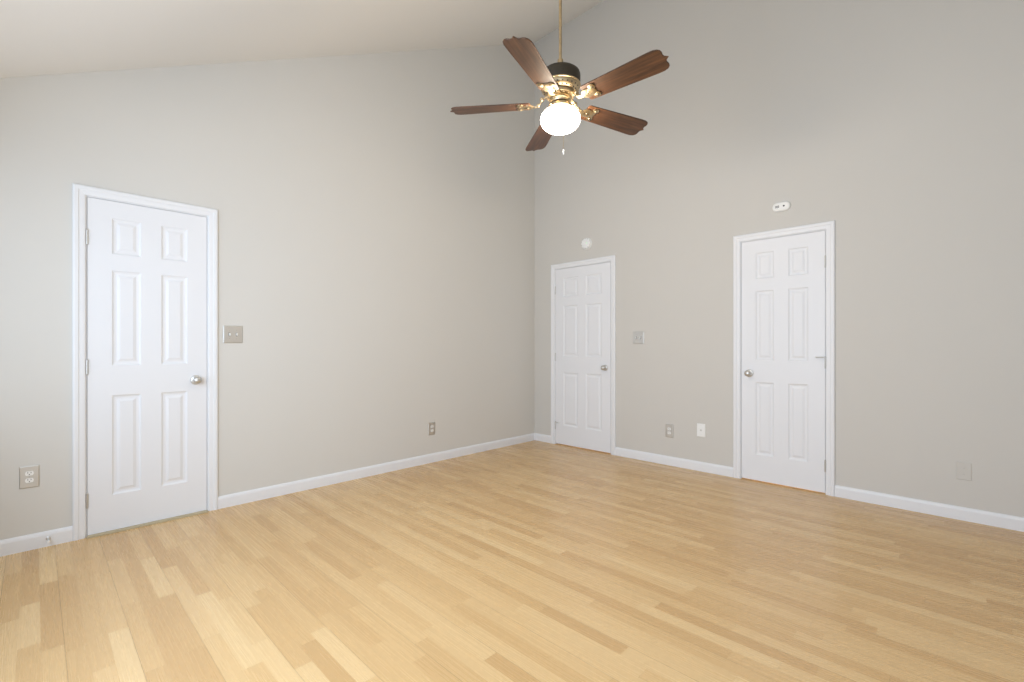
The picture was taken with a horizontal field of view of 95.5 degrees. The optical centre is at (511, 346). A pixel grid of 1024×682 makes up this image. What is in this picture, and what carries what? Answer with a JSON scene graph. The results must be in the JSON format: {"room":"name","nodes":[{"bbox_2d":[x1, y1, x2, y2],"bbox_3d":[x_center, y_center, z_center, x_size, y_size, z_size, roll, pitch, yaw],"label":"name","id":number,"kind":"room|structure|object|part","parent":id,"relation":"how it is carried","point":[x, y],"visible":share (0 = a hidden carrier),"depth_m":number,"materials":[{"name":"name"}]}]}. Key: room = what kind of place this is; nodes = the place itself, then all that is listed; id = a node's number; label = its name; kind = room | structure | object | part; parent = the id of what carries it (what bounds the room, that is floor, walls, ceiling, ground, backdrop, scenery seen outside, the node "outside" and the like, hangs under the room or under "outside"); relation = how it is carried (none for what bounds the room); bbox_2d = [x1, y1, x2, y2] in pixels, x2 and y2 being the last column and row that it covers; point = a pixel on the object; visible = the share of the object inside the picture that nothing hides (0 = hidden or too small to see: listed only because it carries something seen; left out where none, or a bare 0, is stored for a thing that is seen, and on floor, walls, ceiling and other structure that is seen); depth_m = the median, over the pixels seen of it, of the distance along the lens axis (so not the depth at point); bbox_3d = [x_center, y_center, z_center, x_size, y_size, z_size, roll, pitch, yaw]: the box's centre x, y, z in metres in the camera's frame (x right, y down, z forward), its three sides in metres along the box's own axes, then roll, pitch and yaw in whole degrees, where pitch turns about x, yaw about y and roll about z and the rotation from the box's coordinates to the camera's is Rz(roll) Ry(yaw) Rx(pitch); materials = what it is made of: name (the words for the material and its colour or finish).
{"room":"empty bedroom","nodes":[
{"label":"empty bedroom","id":0,"kind":"room"},
{"bbox_2d":[0,43,534,539],"bbox_3d":[-1.466,-1.286,3.983,0.120,4.860,4.870,0,0,44],"label":"wall","id":1,"kind":"structure","parent":0,"point":[376,255],"depth_m":3.73,"materials":[{"name":"paint"}]},
{"bbox_2d":[19,464,38,488],"bbox_3d":[-2.712,0.733,2.612,0.008,0.124,0.079,0,0,44],"label":"electrical outlet","id":2,"kind":"object","parent":1,"relation":"attached to","point":[28,476],"visible":1,"depth_m":2.61,"materials":[{"name":"grey plastic"}]},
{"bbox_2d":[0,526,72,556],"bbox_3d":[-2.810,1.101,2.507,0.013,0.086,0.639,0,0,44],"label":"baseboard","id":3,"kind":"structure","parent":1,"relation":"attached to","point":[14,545],"depth_m":2.62,"materials":[{"name":"white wood"}]},
{"bbox_2d":[72,183,217,540],"bbox_3d":[-2.349,0.092,3.022,0.116,2.105,0.743,0,0,44],"label":"door frame","id":4,"kind":"structure","parent":1,"relation":"attached to","point":[81,193],"depth_m":2.78,"materials":[{"name":"white wood"}]},
{"bbox_2d":[86,197,206,534],"bbox_3d":[-2.324,0.119,2.993,0.102,2.030,0.620,0,0,44],"label":"door","id":5,"kind":"structure","parent":1,"relation":"in","point":[146,366],"depth_m":2.98,"materials":[{"name":"white painted wood"},{"name":"satin nickel"}]},
{"bbox_2d":[223,326,242,342],"bbox_3d":[-2.000,-0.086,3.334,0.020,0.124,0.124,0,0,44],"label":"light switch","id":6,"kind":"object","parent":1,"relation":"attached to","point":[232,334],"visible":1,"depth_m":3.34,"materials":[{"name":"grey plastic"}]},
{"bbox_2d":[218,433,534,508],"bbox_3d":[-0.894,1.101,4.475,0.013,0.086,3.368,0,0,44],"label":"baseboard","id":7,"kind":"structure","parent":1,"relation":"attached to","point":[234,499],"depth_m":4.00,"materials":[{"name":"white wood"}]},
{"bbox_2d":[428,422,434,434],"bbox_3d":[-0.790,0.811,4.585,0.008,0.124,0.079,0,0,44],"label":"electrical outlet","id":8,"kind":"object","parent":1,"relation":"attached to","point":[431,428],"visible":1,"depth_m":4.58,"materials":[{"name":"grey plastic"}]},
{"bbox_2d":[0,0,603,77],"bbox_3d":[0.249,-2.560,2.397,4.790,2.675,4.990,0,0,44],"label":"ceiling","id":9,"kind":"structure","parent":0,"point":[44,37],"depth_m":2.96,"materials":[{"name":"white paint"}]},
{"bbox_2d":[450,0,669,154],"bbox_3d":[0.306,-1.826,2.554,1.157,1.563,1.193,0,0,44],"label":"fan","id":10,"kind":"object","parent":9,"relation":"hanging from","point":[558,84],"visible":1,"depth_m":2.49,"materials":[{"name":"brown wood"}]},
{"bbox_3d":[-0.124,-1.346,2.634,0.462,0.006,0.144,0,12,7],"label":"blade","id":11,"kind":"part","parent":10,"relation":"part of","materials":[{"name":"brown wood"}]},
{"label":"blade","id":12,"kind":"part","parent":10,"relation":"part of","materials":[{"name":"brown wood"}]},
{"bbox_3d":[0.194,-1.346,2.974,0.144,0.006,0.462,-12,2,-11],"label":"blade","id":13,"kind":"part","parent":10,"relation":"part of","materials":[{"name":"brown wood"}]},
{"bbox_3d":[0.269,-1.259,2.586,0.222,0.131,0.222,0,0,44],"label":"globe","id":14,"kind":"part","parent":10,"relation":"part of","materials":[{"name":"white glass"}]},
{"label":"blade","id":15,"kind":"part","parent":10,"relation":"part of","materials":[{"name":"brown wood"}]},
{"bbox_3d":[0.558,-1.346,2.315,0.462,0.006,0.144,0,-12,43],"label":"blade","id":16,"kind":"part","parent":10,"relation":"part of","materials":[{"name":"brown wood"}]},
{"bbox_2d":[0,440,1023,681],"bbox_3d":[0.249,1.194,2.397,4.790,0.100,4.990,0,0,44],"label":"floor","id":17,"kind":"structure","parent":0,"point":[534,561],"depth_m":2.21,"materials":[{"name":"laminate"}]},
{"bbox_2d":[535,0,1023,516],"bbox_3d":[1.948,-1.286,4.142,4.790,4.860,0.120,0,0,44],"label":"wall","id":18,"kind":"structure","parent":0,"point":[887,136],"depth_m":3.54,"materials":[{"name":"paint"}]},
{"bbox_2d":[535,433,550,442],"bbox_3d":[0.367,1.101,5.588,0.267,0.086,0.013,0,0,44],"label":"baseboard","id":19,"kind":"structure","parent":18,"relation":"attached to","point":[543,438],"depth_m":5.58,"materials":[{"name":"white wood"}]},
{"bbox_2d":[555,262,610,452],"bbox_3d":[0.765,0.119,5.187,0.755,2.030,0.102,0,0,44],"label":"door","id":20,"kind":"structure","parent":18,"relation":"in","point":[583,356],"depth_m":5.17,"materials":[{"name":"white painted wood"},{"name":"satin nickel"}]},
{"bbox_2d":[551,255,615,454],"bbox_3d":[0.801,0.092,5.217,0.874,2.105,0.098,0,0,44],"label":"door frame","id":21,"kind":"structure","parent":18,"relation":"attached to","point":[592,261],"depth_m":5.07,"materials":[{"name":"white wood"}]},
{"bbox_2d":[581,238,591,249],"bbox_3d":[0.817,-1.136,5.133,0.132,0.132,0.037,0,0,44],"label":"smoke detector","id":22,"kind":"object","parent":18,"relation":"attached to","point":[586,243],"visible":0.98,"depth_m":5.11,"materials":[{"name":"white plastic"}]},
{"bbox_2d":[633,332,643,343],"bbox_3d":[1.275,-0.087,4.698,0.124,0.124,0.020,0,0,44],"label":"light switch","id":23,"kind":"object","parent":18,"relation":"attached to","point":[638,337],"visible":1,"depth_m":4.70,"materials":[{"name":"grey plastic"}]},
{"bbox_2d":[666,424,672,437],"bbox_3d":[1.515,0.813,4.474,0.079,0.124,0.008,0,0,44],"label":"electrical outlet","id":24,"kind":"object","parent":18,"relation":"attached to","point":[669,430],"visible":1,"depth_m":4.47,"materials":[{"name":"grey plastic"}]},
{"bbox_2d":[615,447,732,476],"bbox_3d":[1.512,1.101,4.473,1.181,0.086,0.013,0,0,44],"label":"baseboard","id":25,"kind":"structure","parent":18,"relation":"attached to","point":[685,463],"depth_m":4.42,"materials":[{"name":"white wood"}]},
{"bbox_2d":[697,423,704,436],"bbox_3d":[1.731,0.769,4.259,0.076,0.120,0.014,0,0,44],"label":"outlet","id":26,"kind":"object","parent":18,"relation":"attached to","point":[700,430],"visible":1,"depth_m":4.26,"materials":[{"name":"white plastic"}]},
{"bbox_2d":[772,201,790,211],"bbox_3d":[2.198,-1.141,3.793,0.130,0.074,0.030,0,0,44],"label":"detector","id":27,"kind":"object","parent":18,"relation":"attached to","point":[782,206],"visible":1,"depth_m":3.78,"materials":[{"name":"white plastic"}]},
{"bbox_2d":[742,231,825,492],"bbox_3d":[2.197,0.119,3.793,0.620,2.030,0.102,0,0,44],"label":"door","id":28,"kind":"structure","parent":18,"relation":"in","point":[783,361],"depth_m":3.79,"materials":[{"name":"white painted wood"},{"name":"satin nickel"}]},
{"bbox_2d":[733,220,834,495],"bbox_3d":[2.225,0.092,3.830,0.739,2.105,0.098,0,0,44],"label":"door frame","id":29,"kind":"structure","parent":18,"relation":"attached to","point":[828,227],"depth_m":3.63,"materials":[{"name":"white wood"}]},
{"bbox_2d":[835,485,1023,531],"bbox_3d":[2.998,1.101,3.026,1.489,0.086,0.013,0,0,44],"label":"baseboard","id":30,"kind":"structure","parent":18,"relation":"attached to","point":[1006,521],"depth_m":3.15,"materials":[{"name":"white wood"}]},
{"bbox_2d":[957,462,971,480],"bbox_3d":[2.972,0.821,3.055,0.072,0.115,0.007,0,0,44],"label":"outlet","id":31,"kind":"object","parent":18,"relation":"attached to","point":[964,470],"visible":1,"depth_m":3.05,"materials":[{"name":"grey plastic"}]}
]}

